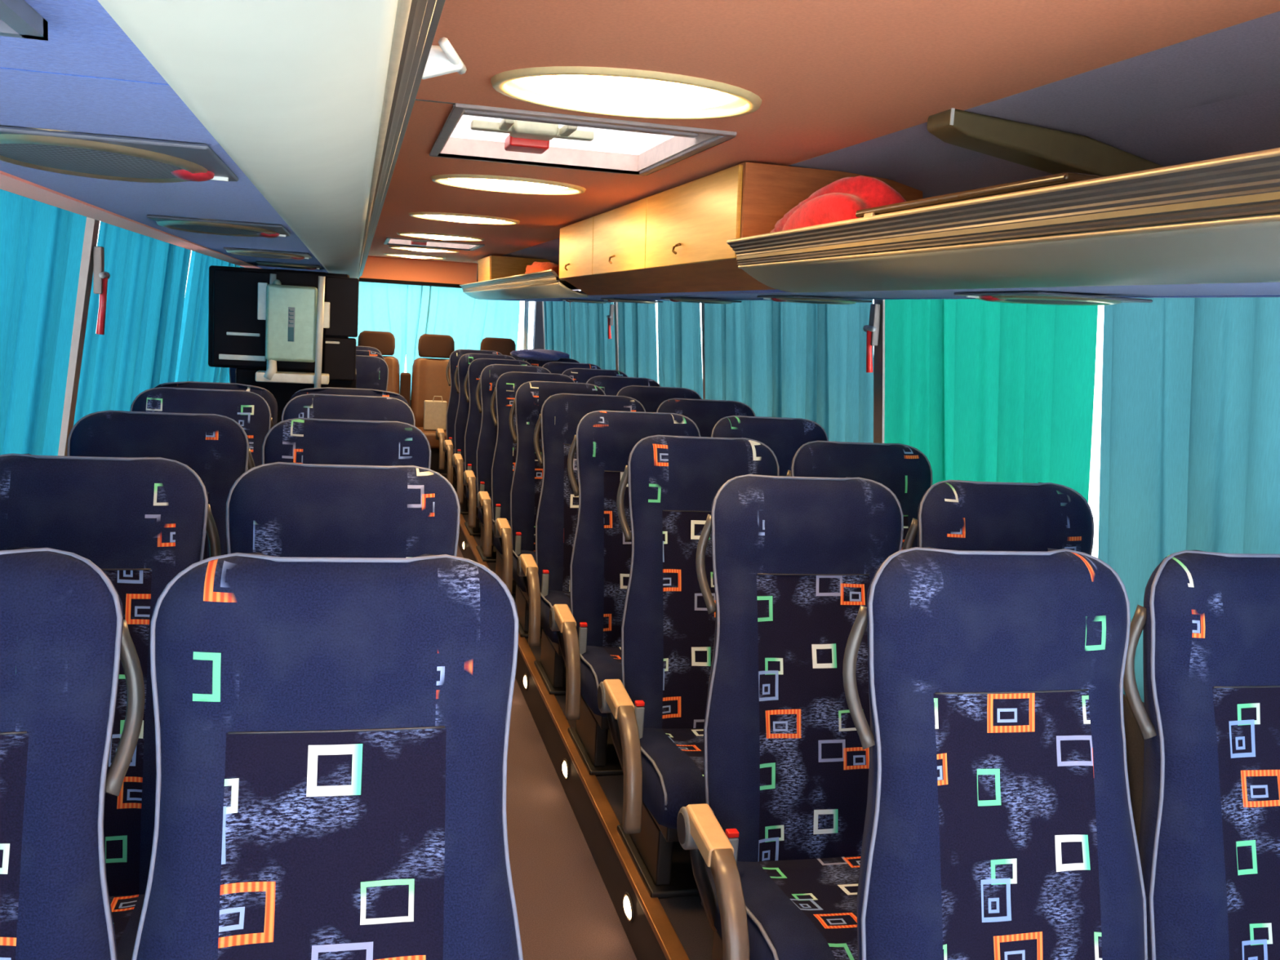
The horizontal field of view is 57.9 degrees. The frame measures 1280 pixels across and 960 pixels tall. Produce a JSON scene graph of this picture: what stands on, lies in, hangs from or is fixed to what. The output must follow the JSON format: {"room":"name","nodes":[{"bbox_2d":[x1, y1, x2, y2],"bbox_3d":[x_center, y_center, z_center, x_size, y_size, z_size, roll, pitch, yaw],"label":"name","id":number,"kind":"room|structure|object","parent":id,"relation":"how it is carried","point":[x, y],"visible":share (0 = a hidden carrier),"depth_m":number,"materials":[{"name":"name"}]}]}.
{"room":"vehicle interior","nodes":[
{"label":"vehicle interior","id":0,"kind":"room"},
{"bbox_2d":[409,266,544,407],"bbox_3d":[-2.158,-1.098,10.702,2.980,2.340,0.100,1,8,-14],"label":"wall","id":1,"kind":"structure","parent":0,"point":[538,330],"depth_m":10.90,"materials":[{"name":"plastic"}]},
{"bbox_2d":[348,281,408,394],"bbox_3d":[-2.708,-1.282,10.439,1.184,1.072,0.051,1,8,-14],"label":"curtain","id":2,"kind":"object","parent":1,"relation":"hanging from","point":[382,307],"visible":0.11,"depth_m":10.50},
{"bbox_2d":[358,277,462,288],"bbox_3d":[-2.115,-1.781,10.436,2.300,0.034,0.030,1,8,-14],"label":"trim","id":3,"kind":"structure","parent":1,"relation":"attached to","point":[361,279],"depth_m":10.43,"materials":[{"name":"black plastic"}]},
{"bbox_2d":[360,256,477,284],"bbox_3d":[-2.083,-1.900,10.483,1.200,0.205,0.080,1,8,-14],"label":"trim","id":4,"kind":"structure","parent":1,"relation":"attached to","point":[375,267],"depth_m":10.47,"materials":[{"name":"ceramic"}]},
{"bbox_2d":[405,284,519,399],"bbox_3d":[-1.645,-1.257,10.719,1.034,1.072,0.048,1,8,-14],"label":"curtain","id":5,"kind":"object","parent":4,"relation":"hanging from","point":[434,310],"visible":0.45,"depth_m":10.67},
{"bbox_2d":[441,473,447,479],"bbox_3d":[-2.070,-0.022,10.202,2.360,0.239,1.180,1,8,-14],"label":"trim","id":6,"kind":"structure","parent":1,"relation":"attached to","point":[445,475],"depth_m":9.70,"materials":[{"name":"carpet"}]},
{"bbox_2d":[357,330,399,394],"bbox_3d":[-2.245,-0.679,9.818,0.410,1.145,0.680,1,8,-14],"label":"seat","id":7,"kind":"object","parent":6,"relation":"on","point":[384,341],"visible":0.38,"depth_m":10.00,"materials":[{"name":"brown leather"}]},
{"bbox_2d":[410,333,454,473],"bbox_3d":[-1.751,-0.667,9.942,0.410,1.145,0.680,1,8,-14],"label":"seat","id":8,"kind":"object","parent":6,"relation":"on","point":[428,380],"visible":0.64,"depth_m":10.08,"materials":[{"name":"brown leather"}]},
{"bbox_2d":[416,426,446,448],"bbox_3d":[-1.744,-0.360,9.887,0.400,0.135,0.480,1,8,-14],"label":"seat cushion","id":9,"kind":"object","parent":8,"relation":"on","point":[430,435],"depth_m":9.65,"materials":[{"name":"brown leather"}]},
{"bbox_2d":[423,395,447,431],"bbox_3d":[-1.739,-0.570,9.825,0.190,0.293,0.080,1,8,-14],"label":"paper bag","id":10,"kind":"object","parent":8,"relation":"on","point":[434,411],"visible":0.98,"depth_m":9.79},
{"bbox_2d":[480,337,515,356],"bbox_3d":[-1.227,-0.654,10.074,0.410,1.145,0.680,1,8,-14],"label":"seat","id":11,"kind":"object","parent":6,"relation":"on","point":[504,346],"visible":0.2,"depth_m":10.22,"materials":[{"name":"brown leather"}]},
{"bbox_2d":[457,525,666,959],"bbox_3d":[-0.472,0.857,4.858,0.006,0.158,12.500,1,8,-14],"label":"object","id":12,"kind":"structure","parent":1,"relation":"attached to","point":[645,945],"depth_m":3.55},
{"bbox_2d":[459,514,689,959],"bbox_3d":[-0.453,0.770,4.849,0.047,0.018,12.500,1,8,-14],"label":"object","id":13,"kind":"structure","parent":1,"relation":"attached to","point":[670,944],"depth_m":3.41,"materials":[{"name":"gold metal"}]},
{"bbox_2d":[456,545,636,959],"bbox_3d":[-0.728,0.958,4.810,0.560,0.060,12.500,1,8,-14],"label":"floor","id":14,"kind":"structure","parent":0,"point":[566,910],"depth_m":3.42,"materials":[{"name":"carpet"}]},
{"bbox_2d":[368,0,1279,263],"bbox_3d":[-0.605,-1.089,4.526,1.200,0.001,12.500,1,8,-14],"label":"ceiling","id":15,"kind":"structure","parent":0,"point":[828,76],"depth_m":1.84,"materials":[{"name":"plastic"}]},
{"bbox_2d":[383,236,484,250],"bbox_3d":[-1.388,-1.599,7.733,0.620,0.062,0.784,1,8,-14],"label":"roof hatch","id":16,"kind":"object","parent":15,"relation":"in","point":[389,241],"visible":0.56,"depth_m":8.04,"materials":[{"name":"beige plastic"}]},
{"bbox_2d":[396,231,484,240],"bbox_3d":[-1.176,-1.444,6.830,0.514,0.042,0.424,1,8,-14],"label":"ceiling lamp","id":17,"kind":"object","parent":15,"relation":"attached to","point":[424,235],"visible":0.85,"depth_m":6.76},
{"bbox_2d":[408,212,519,224],"bbox_3d":[-0.812,-1.218,5.361,0.514,0.042,0.424,1,8,-14],"label":"ceiling lamp","id":18,"kind":"object","parent":15,"relation":"attached to","point":[443,216],"visible":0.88,"depth_m":5.30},
{"bbox_2d":[431,173,586,195],"bbox_3d":[-0.434,-0.984,3.835,0.514,0.042,0.424,1,8,-14],"label":"ceiling lamp","id":19,"kind":"object","parent":15,"relation":"attached to","point":[512,184],"visible":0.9,"depth_m":3.78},
{"bbox_2d":[429,102,737,175],"bbox_3d":[-0.183,-0.852,2.865,0.620,0.062,0.844,1,8,-14],"label":"roof hatch","id":20,"kind":"object","parent":15,"relation":"in","point":[469,131],"visible":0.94,"depth_m":2.95,"materials":[{"name":"beige plastic"}]},
{"bbox_2d":[490,66,762,119],"bbox_3d":[-0.023,-0.729,2.174,0.514,0.042,0.424,1,8,-14],"label":"ceiling lamp","id":21,"kind":"object","parent":15,"relation":"attached to","point":[602,91],"visible":0.95,"depth_m":2.13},
{"bbox_2d":[1123,693,1144,848],"bbox_3d":[0.594,-0.118,4.972,0.302,2.300,12.500,1,8,-14],"label":"wall","id":22,"kind":"structure","parent":0,"point":[1135,742],"depth_m":2.67,"materials":[{"name":"fabric"}]},
{"bbox_2d":[543,301,571,358],"bbox_3d":[-0.708,-1.095,10.161,0.157,1.015,1.230,1,8,-14],"label":"curtain","id":23,"kind":"object","parent":22,"relation":"in","point":[556,313],"visible":0.49,"depth_m":9.96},
{"bbox_2d":[462,499,714,959],"bbox_3d":[0.125,0.895,5.012,1.230,0.230,12.500,1,8,-14],"label":"trim","id":24,"kind":"structure","parent":22,"relation":"attached to","point":[686,915],"depth_m":2.89,"materials":[{"name":"wood"}]},
{"bbox_2d":[435,349,502,491],"bbox_3d":[-1.322,-0.454,9.159,0.575,1.130,0.686,1,8,-14],"label":"seat","id":25,"kind":"object","parent":24,"relation":"on","point":[453,402],"visible":0.26,"depth_m":9.27,"materials":[{"name":"fabric"}]},
{"bbox_2d":[443,353,515,515],"bbox_3d":[-1.134,-0.338,8.401,0.575,1.130,0.686,1,8,-14],"label":"seat","id":26,"kind":"object","parent":24,"relation":"on","point":[462,414],"visible":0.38,"depth_m":8.51,"materials":[{"name":"fabric"}]},
{"bbox_2d":[452,358,531,536],"bbox_3d":[-0.947,-0.221,7.642,0.575,1.130,0.686,1,8,-14],"label":"seat","id":27,"kind":"object","parent":24,"relation":"on","point":[475,368],"visible":0.32,"depth_m":7.75,"materials":[{"name":"fabric"}]},
{"bbox_2d":[462,364,551,562],"bbox_3d":[-0.759,-0.105,6.884,0.575,1.130,0.686,1,8,-14],"label":"seat","id":28,"kind":"object","parent":24,"relation":"on","point":[490,375],"visible":0.28,"depth_m":7.00,"materials":[{"name":"fabric"}]},
{"bbox_2d":[477,496,492,524],"bbox_3d":[-0.709,0.182,6.840,0.464,0.161,0.492,1,8,-14],"label":"seat cushion","id":29,"kind":"object","parent":28,"relation":"on","point":[480,517],"depth_m":6.80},
{"bbox_2d":[476,371,575,595],"bbox_3d":[-0.571,0.012,6.125,0.575,1.130,0.686,1,8,-14],"label":"seat","id":30,"kind":"object","parent":24,"relation":"on","point":[507,384],"visible":0.38,"depth_m":6.24,"materials":[{"name":"fabric"}]},
{"bbox_2d":[492,520,511,554],"bbox_3d":[-0.521,0.298,6.082,0.464,0.161,0.492,1,8,-14],"label":"seat cushion","id":31,"kind":"object","parent":30,"relation":"on","point":[495,540],"depth_m":6.06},
{"bbox_2d":[493,381,605,638],"bbox_3d":[-0.383,0.128,5.367,0.575,1.130,0.686,1,8,-14],"label":"seat","id":32,"kind":"object","parent":24,"relation":"on","point":[519,539],"visible":0.4,"depth_m":5.48,"materials":[{"name":"fabric"}]},
{"bbox_2d":[512,550,536,592],"bbox_3d":[-0.333,0.415,5.323,0.464,0.161,0.492,1,8,-14],"label":"seat cushion","id":33,"kind":"object","parent":32,"relation":"on","point":[519,580],"depth_m":5.34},
{"bbox_2d":[525,357,579,367],"bbox_3d":[-0.618,-0.325,8.530,0.492,1.130,0.685,1,8,-14],"label":"seat","id":34,"kind":"object","parent":24,"relation":"on","point":[533,362],"visible":0.07,"depth_m":8.69,"materials":[{"name":"blue fabric"}]},
{"bbox_2d":[510,349,569,360],"bbox_3d":[-0.753,-0.945,8.728,0.452,0.086,0.222,1,8,-14],"label":"jacket","id":35,"kind":"object","parent":34,"relation":"on","point":[525,354],"visible":1,"depth_m":8.67,"materials":[{"name":"blue fabric"}]},
{"bbox_2d":[542,361,601,373],"bbox_3d":[-0.430,-0.208,7.772,0.492,1.130,0.685,1,8,-14],"label":"seat","id":36,"kind":"object","parent":24,"relation":"on","point":[556,367],"visible":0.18,"depth_m":7.95,"materials":[{"name":"blue fabric"}]},
{"bbox_2d":[516,393,645,695],"bbox_3d":[-0.195,0.244,4.608,0.575,1.130,0.686,1,8,-14],"label":"seat","id":37,"kind":"object","parent":24,"relation":"on","point":[547,580],"visible":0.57,"depth_m":4.72,"materials":[{"name":"fabric"}]},
{"bbox_2d":[540,590,570,644],"bbox_3d":[-0.145,0.531,4.565,0.464,0.161,0.492,1,8,-14],"label":"seat cushion","id":38,"kind":"object","parent":37,"relation":"on","point":[548,598],"depth_m":4.51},
{"bbox_2d":[562,368,628,383],"bbox_3d":[-0.242,-0.092,7.013,0.492,1.130,0.685,1,8,-14],"label":"seat","id":39,"kind":"object","parent":24,"relation":"on","point":[578,375],"visible":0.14,"depth_m":7.19,"materials":[{"name":"blue fabric"}]},
{"bbox_2d":[586,375,660,395],"bbox_3d":[-0.055,0.025,6.255,0.492,1.130,0.685,1,8,-14],"label":"seat","id":40,"kind":"object","parent":24,"relation":"on","point":[611,385],"visible":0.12,"depth_m":6.43,"materials":[{"name":"blue fabric"}]},
{"bbox_2d":[549,410,700,776],"bbox_3d":[-0.008,0.361,3.850,0.575,1.130,0.686,1,8,-14],"label":"seat","id":41,"kind":"object","parent":24,"relation":"on","point":[588,633],"visible":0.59,"depth_m":3.96,"materials":[{"name":"fabric"}]},
{"bbox_2d":[580,645,622,717],"bbox_3d":[0.043,0.648,3.807,0.464,0.161,0.492,1,8,-14],"label":"seat cushion","id":42,"kind":"object","parent":41,"relation":"on","point":[598,664],"depth_m":3.69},
{"bbox_2d":[616,385,702,412],"bbox_3d":[0.133,0.141,5.496,0.492,1.130,0.685,1,8,-14],"label":"seat","id":43,"kind":"object","parent":24,"relation":"on","point":[651,397],"visible":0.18,"depth_m":5.67,"materials":[{"name":"blue fabric"}]},
{"bbox_2d":[597,435,779,898],"bbox_3d":[0.180,0.477,3.091,0.575,1.130,0.686,1,8,-14],"label":"seat","id":44,"kind":"object","parent":24,"relation":"on","point":[655,715],"visible":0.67,"depth_m":3.21,"materials":[{"name":"fabric"}]},
{"bbox_2d":[640,727,705,829],"bbox_3d":[0.230,0.764,3.048,0.464,0.161,0.492,1,8,-14],"label":"seat cushion","id":45,"kind":"object","parent":44,"relation":"on","point":[673,757],"depth_m":2.88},
{"bbox_2d":[656,398,755,437],"bbox_3d":[0.321,0.258,4.738,0.492,1.130,0.685,1,8,-14],"label":"seat","id":46,"kind":"object","parent":24,"relation":"on","point":[705,413],"visible":0.19,"depth_m":4.91,"materials":[{"name":"blue fabric"}]},
{"bbox_2d":[711,415,828,476],"bbox_3d":[0.509,0.374,3.979,0.492,1.130,0.685,1,8,-14],"label":"seat","id":47,"kind":"object","parent":24,"relation":"on","point":[784,436],"visible":0.2,"depth_m":4.16,"materials":[{"name":"blue fabric"}]},
{"bbox_2d":[676,474,903,959],"bbox_3d":[0.368,0.594,2.333,0.575,1.130,0.686,1,8,-14],"label":"seat","id":48,"kind":"object","parent":24,"relation":"on","point":[775,843],"visible":0.86,"depth_m":2.47,"materials":[{"name":"fabric"}]},
{"bbox_2d":[701,855,861,959],"bbox_3d":[0.418,0.880,2.289,0.464,0.161,0.492,1,8,-14],"label":"seat cushion","id":49,"kind":"object","parent":48,"relation":"on","point":[798,907],"depth_m":2.24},
{"bbox_2d":[786,440,932,550],"bbox_3d":[0.697,0.490,3.221,0.492,1.130,0.685,1,8,-14],"label":"seat","id":50,"kind":"object","parent":24,"relation":"on","point":[905,470],"visible":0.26,"depth_m":3.40,"materials":[{"name":"blue fabric"}]},
{"bbox_2d":[842,546,1147,959],"bbox_3d":[0.556,0.710,1.574,0.575,1.130,0.686,1,8,-14],"label":"seat","id":51,"kind":"object","parent":24,"relation":"on","point":[999,824],"visible":1,"depth_m":1.74,"materials":[{"name":"blue fabric"}]},
{"bbox_2d":[902,480,1094,555],"bbox_3d":[0.884,0.607,2.462,0.492,1.130,0.685,1,8,-14],"label":"seat","id":52,"kind":"object","parent":24,"relation":"on","point":[959,515],"visible":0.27,"depth_m":2.63,"materials":[{"name":"blue fabric"}]},
{"bbox_2d":[1123,550,1279,959],"bbox_3d":[1.072,0.723,1.704,0.492,1.130,0.685,1,8,-14],"label":"seat","id":53,"kind":"object","parent":24,"relation":"on","point":[1208,722],"visible":0.97,"depth_m":1.84,"materials":[{"name":"blue fabric"}]},
{"bbox_2d":[570,302,615,369],"bbox_3d":[-0.347,-0.871,8.701,0.157,1.015,1.530,1,8,-14],"label":"curtain","id":54,"kind":"object","parent":22,"relation":"in","point":[591,344],"visible":0.41,"depth_m":8.60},
{"bbox_2d":[617,300,657,382],"bbox_3d":[-0.010,-0.661,7.338,0.157,1.015,0.970,1,8,-14],"label":"curtain","id":55,"kind":"object","parent":22,"relation":"in","point":[637,322],"visible":0.41,"depth_m":7.18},
{"bbox_2d":[657,300,702,399],"bbox_3d":[0.223,-0.517,6.397,0.156,1.015,0.850,1,8,-14],"label":"curtain","id":56,"kind":"object","parent":22,"relation":"in","point":[679,331],"visible":0.39,"depth_m":6.24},
{"bbox_2d":[704,299,873,442],"bbox_3d":[0.586,-0.292,4.933,0.158,1.015,1.860,1,8,-14],"label":"curtain","id":57,"kind":"object","parent":22,"relation":"in","point":[806,361],"visible":0.55,"depth_m":4.69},
{"bbox_2d":[862,303,880,372],"bbox_3d":[0.780,-0.478,3.901,0.038,0.231,0.060,1,8,-14],"label":"hammer","id":58,"kind":"object","parent":22,"relation":"attached to","point":[872,330],"visible":1,"depth_m":3.89,"materials":[{"name":"red plastic"}]},
{"bbox_2d":[873,299,884,443],"bbox_3d":[0.846,-0.225,3.956,0.165,1.060,0.070,1,8,-14],"label":"trim","id":59,"kind":"structure","parent":22,"relation":"attached to","point":[879,350],"depth_m":3.92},
{"bbox_2d":[493,282,1279,301],"bbox_3d":[0.244,-0.792,4.782,0.555,0.096,11.900,1,8,-14],"label":"lining","id":60,"kind":"object","parent":22,"relation":"attached to","point":[1246,289],"visible":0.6,"depth_m":2.27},
{"bbox_2d":[459,269,587,299],"bbox_3d":[-0.670,-1.314,8.069,0.739,0.121,5.000,1,8,-14],"label":"luggage rack","id":61,"kind":"object","parent":60,"relation":"attached to","point":[546,283],"visible":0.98,"depth_m":6.84,"materials":[{"name":"silver metal"}]},
{"bbox_2d":[477,255,550,281],"bbox_3d":[-0.969,-1.592,8.952,0.492,0.222,0.880,1,8,-14],"label":"locker","id":62,"kind":"object","parent":61,"relation":"on","point":[491,267],"visible":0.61,"depth_m":8.51,"materials":[{"name":"brown wood"}]},
{"bbox_2d":[660,297,741,303],"bbox_3d":[0.237,-0.725,4.687,0.260,0.018,0.380,1,8,-14],"label":"panel","id":63,"kind":"object","parent":60,"relation":"attached to","point":[671,299],"visible":1,"depth_m":4.54,"materials":[{"name":"grey plastic"}]},
{"bbox_2d":[559,161,923,295],"bbox_3d":[0.189,-0.846,4.323,0.568,0.316,2.710,1,8,-14],"label":"locker","id":64,"kind":"object","parent":60,"relation":"on","point":[673,240],"visible":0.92,"depth_m":3.47,"materials":[{"name":"brown wood"}]},
{"bbox_2d":[756,295,871,304],"bbox_3d":[0.520,-0.549,3.544,0.260,0.018,0.380,1,8,-14],"label":"panel","id":65,"kind":"object","parent":60,"relation":"attached to","point":[795,299],"visible":1,"depth_m":3.41,"materials":[{"name":"grey plastic"}]},
{"bbox_2d":[726,147,1279,293],"bbox_3d":[1.070,-0.235,1.041,0.739,0.121,4.160,1,8,-14],"label":"luggage rack","id":66,"kind":"object","parent":60,"relation":"attached to","point":[1215,220],"visible":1,"depth_m":1.63,"materials":[{"name":"silver metal"}]},
{"bbox_2d":[769,175,906,232],"bbox_3d":[0.480,-0.624,2.775,0.262,0.169,0.479,1,8,-14],"label":"bag","id":67,"kind":"object","parent":66,"relation":"on","point":[840,200],"visible":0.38,"depth_m":2.59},
{"bbox_2d":[855,172,1106,217],"bbox_3d":[0.727,-0.479,2.148,0.386,0.072,0.760,1,8,-14],"label":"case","id":68,"kind":"object","parent":66,"relation":"on","point":[1065,177],"visible":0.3,"depth_m":1.97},
{"bbox_2d":[954,291,1152,305],"bbox_3d":[0.815,-0.366,2.354,0.260,0.018,0.380,1,8,-14],"label":"panel","id":69,"kind":"object","parent":60,"relation":"attached to","point":[1018,297],"visible":1,"depth_m":2.24,"materials":[{"name":"grey plastic"}]},
{"bbox_2d":[1004,299,1098,303],"bbox_3d":[0.825,-0.363,2.357,0.196,0.006,0.324,1,8,-14],"label":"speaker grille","id":70,"kind":"object","parent":69,"relation":"attached to","point":[1018,301],"depth_m":2.29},
{"bbox_2d":[502,11,1279,290],"bbox_3d":[0.266,-0.968,4.761,0.610,0.240,12.500,1,8,-14],"label":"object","id":71,"kind":"structure","parent":22,"relation":"attached to","point":[1216,94],"depth_m":2.01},
{"bbox_2d":[884,298,1097,502],"bbox_3d":[0.975,-0.051,3.362,0.159,1.015,1.114,1,8,-14],"label":"curtain","id":72,"kind":"object","parent":22,"relation":"in","point":[987,391],"visible":0.45,"depth_m":3.24,"materials":[{"name":"fabric"}]},
{"bbox_2d":[927,107,1164,176],"bbox_3d":[0.819,-0.614,2.254,0.537,0.148,0.100,1,8,-14],"label":"rib","id":73,"kind":"object","parent":22,"relation":"attached to","point":[1052,151],"visible":0.62,"depth_m":2.20,"materials":[{"name":"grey plastic"}]},
{"bbox_2d":[1097,297,1279,702],"bbox_3d":[1.333,0.172,1.909,0.155,1.015,1.880,1,8,-14],"label":"curtain","id":74,"kind":"object","parent":22,"relation":"in","point":[1190,430],"visible":0.52,"depth_m":2.49,"materials":[{"name":"fabric"}]},
{"bbox_3d":[-1.963,-0.182,4.329,0.380,2.300,12.500,1,8,-14],"label":"wall","id":75,"kind":"structure","parent":0,"visible":0},
{"bbox_2d":[0,189,86,455],"bbox_3d":[-1.310,-0.027,1.854,0.200,1.110,3.190,1,8,-14],"label":"curtain","id":76,"kind":"object","parent":75,"relation":"in","point":[41,243],"visible":0.59,"depth_m":2.89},
{"bbox_2d":[57,217,99,456],"bbox_3d":[-1.732,-0.314,3.481,0.202,1.060,0.070,1,8,-14],"label":"trim","id":77,"kind":"structure","parent":75,"relation":"attached to","point":[91,229],"depth_m":3.45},
{"bbox_2d":[93,245,110,334],"bbox_3d":[-1.616,-0.568,3.471,0.038,0.261,0.060,1,8,-14],"label":"hammer","id":78,"kind":"object","parent":75,"relation":"attached to","point":[100,277],"visible":1,"depth_m":3.46,"materials":[{"name":"plastic"}]},
{"bbox_2d":[73,221,190,426],"bbox_3d":[-1.955,-0.427,4.460,0.200,1.110,1.820,1,8,-14],"label":"curtain","id":79,"kind":"object","parent":75,"relation":"in","point":[137,351],"visible":0.48,"depth_m":4.17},
{"bbox_2d":[0,0,328,273],"bbox_3d":[-1.470,-0.888,4.343,0.520,0.110,11.900,1,8,-14],"label":"lining","id":80,"kind":"object","parent":75,"relation":"attached to","point":[89,76],"visible":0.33,"depth_m":1.02,"materials":[{"name":"fabric"}]},
{"bbox_2d":[0,0,48,40],"bbox_3d":[-0.407,-0.236,0.519,0.212,0.010,0.200,1,8,-14],"label":"monitor","id":81,"kind":"object","parent":80,"relation":"attached to","point":[18,19],"visible":1,"depth_m":0.61,"materials":[{"name":"black plastic"}]},
{"bbox_2d":[0,124,238,182],"bbox_3d":[-0.589,-0.348,1.269,0.260,0.018,0.380,1,8,-14],"label":"panel","id":82,"kind":"object","parent":80,"relation":"attached to","point":[105,157],"visible":1,"depth_m":1.19,"materials":[{"name":"grey plastic"}]},
{"bbox_2d":[0,143,183,178],"bbox_3d":[-0.599,-0.346,1.267,0.196,0.006,0.324,1,8,-14],"label":"speaker grille","id":83,"kind":"object","parent":82,"relation":"attached to","point":[100,161],"depth_m":1.21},
{"bbox_2d":[146,214,290,237],"bbox_3d":[-0.876,-0.527,2.431,0.260,0.018,0.380,1,8,-14],"label":"panel","id":84,"kind":"object","parent":80,"relation":"attached to","point":[228,228],"visible":1,"depth_m":2.32,"materials":[{"name":"grey plastic"}]},
{"bbox_2d":[168,224,260,235],"bbox_3d":[-0.886,-0.524,2.429,0.196,0.006,0.324,1,8,-14],"label":"speaker grille","id":85,"kind":"object","parent":84,"relation":"attached to","point":[226,229],"depth_m":2.37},
{"bbox_2d":[222,247,311,259],"bbox_3d":[-1.197,-0.726,3.727,0.260,0.018,0.380,1,8,-14],"label":"panel","id":86,"kind":"object","parent":80,"relation":"attached to","point":[242,251],"visible":1,"depth_m":3.59,"materials":[{"name":"grey plastic"}]},
{"bbox_2d":[97,0,445,278],"bbox_3d":[-1.373,-0.885,4.368,0.704,0.104,11.900,1,8,-14],"label":"luggage rack","id":87,"kind":"object","parent":80,"relation":"attached to","point":[313,100],"visible":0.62,"depth_m":0.88,"materials":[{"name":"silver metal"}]},
{"bbox_2d":[421,36,466,79],"bbox_3d":[-0.203,-0.438,1.206,0.049,0.036,0.057,1,8,-14],"label":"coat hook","id":88,"kind":"object","parent":87,"relation":"attached to","point":[443,59],"visible":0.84,"depth_m":1.21,"materials":[{"name":"white plastic"}]},
{"bbox_2d":[174,250,235,382],"bbox_3d":[-2.459,-0.740,6.496,0.200,1.110,1.940,1,8,-14],"label":"curtain","id":89,"kind":"object","parent":75,"relation":"in","point":[192,365],"visible":0.29,"depth_m":5.81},
{"bbox_3d":[-1.571,0.853,4.585,1.230,0.230,12.500,1,8,-14],"label":"trim","id":90,"kind":"structure","parent":0,"visible":0},
{"bbox_2d":[0,546,144,959],"bbox_3d":[-0.815,0.685,1.163,0.492,1.130,0.685,1,8,-14],"label":"seat","id":91,"kind":"object","parent":90,"relation":"on","point":[64,634],"visible":1,"depth_m":1.37,"materials":[{"name":"blue fabric"}]},
{"bbox_2d":[0,453,220,959],"bbox_3d":[-1.021,0.557,1.999,0.492,1.130,0.685,1,8,-14],"label":"seat","id":92,"kind":"object","parent":90,"relation":"on","point":[143,522],"visible":0.4,"depth_m":2.17,"materials":[{"name":"blue fabric"}]},
{"bbox_2d":[109,893,145,959],"bbox_3d":[-1.018,0.842,1.944,0.464,0.161,0.492,1,8,-14],"label":"seat cushion","id":93,"kind":"object","parent":92,"relation":"on","point":[126,908],"depth_m":2.05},
{"bbox_2d":[67,409,255,559],"bbox_3d":[-1.240,0.421,2.882,0.492,1.130,0.685,1,8,-14],"label":"seat","id":94,"kind":"object","parent":90,"relation":"on","point":[215,446],"visible":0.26,"depth_m":3.07,"materials":[{"name":"blue fabric"}]},
{"bbox_2d":[129,386,274,470],"bbox_3d":[-1.449,0.291,3.727,0.492,1.130,0.685,1,8,-14],"label":"seat","id":95,"kind":"object","parent":90,"relation":"on","point":[250,410],"visible":0.16,"depth_m":3.92,"materials":[{"name":"blue fabric"}]},
{"bbox_2d":[155,381,277,425],"bbox_3d":[-1.671,0.157,4.600,0.492,1.130,0.685,1,8,-14],"label":"seat","id":96,"kind":"object","parent":90,"relation":"on","point":[264,393],"visible":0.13,"depth_m":4.24,"materials":[{"name":"blue fabric"}]},
{"bbox_2d":[208,265,359,423],"bbox_3d":[-1.632,-0.163,5.316,0.620,1.570,0.608,1,8,-14],"label":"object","id":97,"kind":"object","parent":90,"relation":"on","point":[236,335],"visible":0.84,"depth_m":4.98,"materials":[{"name":"black plastic"}]},
{"bbox_2d":[255,273,329,387],"bbox_3d":[-1.468,-0.629,4.904,0.297,0.476,0.167,1,8,-14],"label":"tube rack","id":98,"kind":"object","parent":97,"relation":"attached to","point":[317,378],"visible":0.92,"depth_m":4.86,"materials":[{"name":"white metal"}]},
{"bbox_2d":[257,279,329,362],"bbox_3d":[-1.466,-0.673,4.896,0.292,0.339,0.103,1,8,-14],"label":"equipment case","id":99,"kind":"object","parent":98,"relation":"attached to","point":[289,312],"visible":0.95,"depth_m":4.85,"materials":[{"name":"metal"}]},
{"bbox_2d":[131,552,523,959],"bbox_3d":[-0.340,0.700,1.262,0.484,1.130,0.683,1,8,-14],"label":"seat","id":100,"kind":"object","parent":90,"relation":"on","point":[331,734],"visible":1,"depth_m":1.42,"materials":[{"name":"blue fabric"}]},
{"bbox_2d":[226,462,460,558],"bbox_3d":[-0.547,0.572,2.098,0.484,1.130,0.683,1,8,-14],"label":"seat","id":101,"kind":"object","parent":90,"relation":"on","point":[292,509],"visible":0.28,"depth_m":2.27,"materials":[{"name":"blue fabric"}]},
{"bbox_2d":[262,417,431,469],"bbox_3d":[-0.766,0.436,2.981,0.484,1.130,0.683,1,8,-14],"label":"seat","id":102,"kind":"object","parent":90,"relation":"on","point":[296,440],"visible":0.2,"depth_m":3.15,"materials":[{"name":"blue fabric"}]},
{"bbox_2d":[281,393,415,426],"bbox_3d":[-0.975,0.306,3.826,0.484,1.130,0.683,1,8,-14],"label":"seat","id":103,"kind":"object","parent":90,"relation":"on","point":[313,406],"visible":0.2,"depth_m":4.00,"materials":[{"name":"blue fabric"}]},
{"bbox_2d":[288,386,409,406],"bbox_3d":[-1.198,0.169,4.719,0.492,1.130,0.685,1,8,-14],"label":"seat","id":104,"kind":"object","parent":90,"relation":"on","point":[328,390],"visible":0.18,"depth_m":4.34,"materials":[{"name":"blue fabric"}]},
{"bbox_2d":[355,355,388,391],"bbox_3d":[-1.742,-0.170,6.927,0.484,1.130,0.683,1,8,-14],"label":"seat","id":105,"kind":"object","parent":90,"relation":"on","point":[372,371],"visible":0.16,"depth_m":7.13,"materials":[{"name":"blue fabric"}]},
{"label":"outside","id":106,"kind":"structure","parent":0,"visible":0},
{"bbox_2d":[404,361,1102,557],"bbox_3d":[-0.157,2.615,0.363,120.000,0.050,120.000,1,8,-14],"label":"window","id":107,"kind":"structure","parent":106,"point":[1094,486],"depth_m":25.50,"materials":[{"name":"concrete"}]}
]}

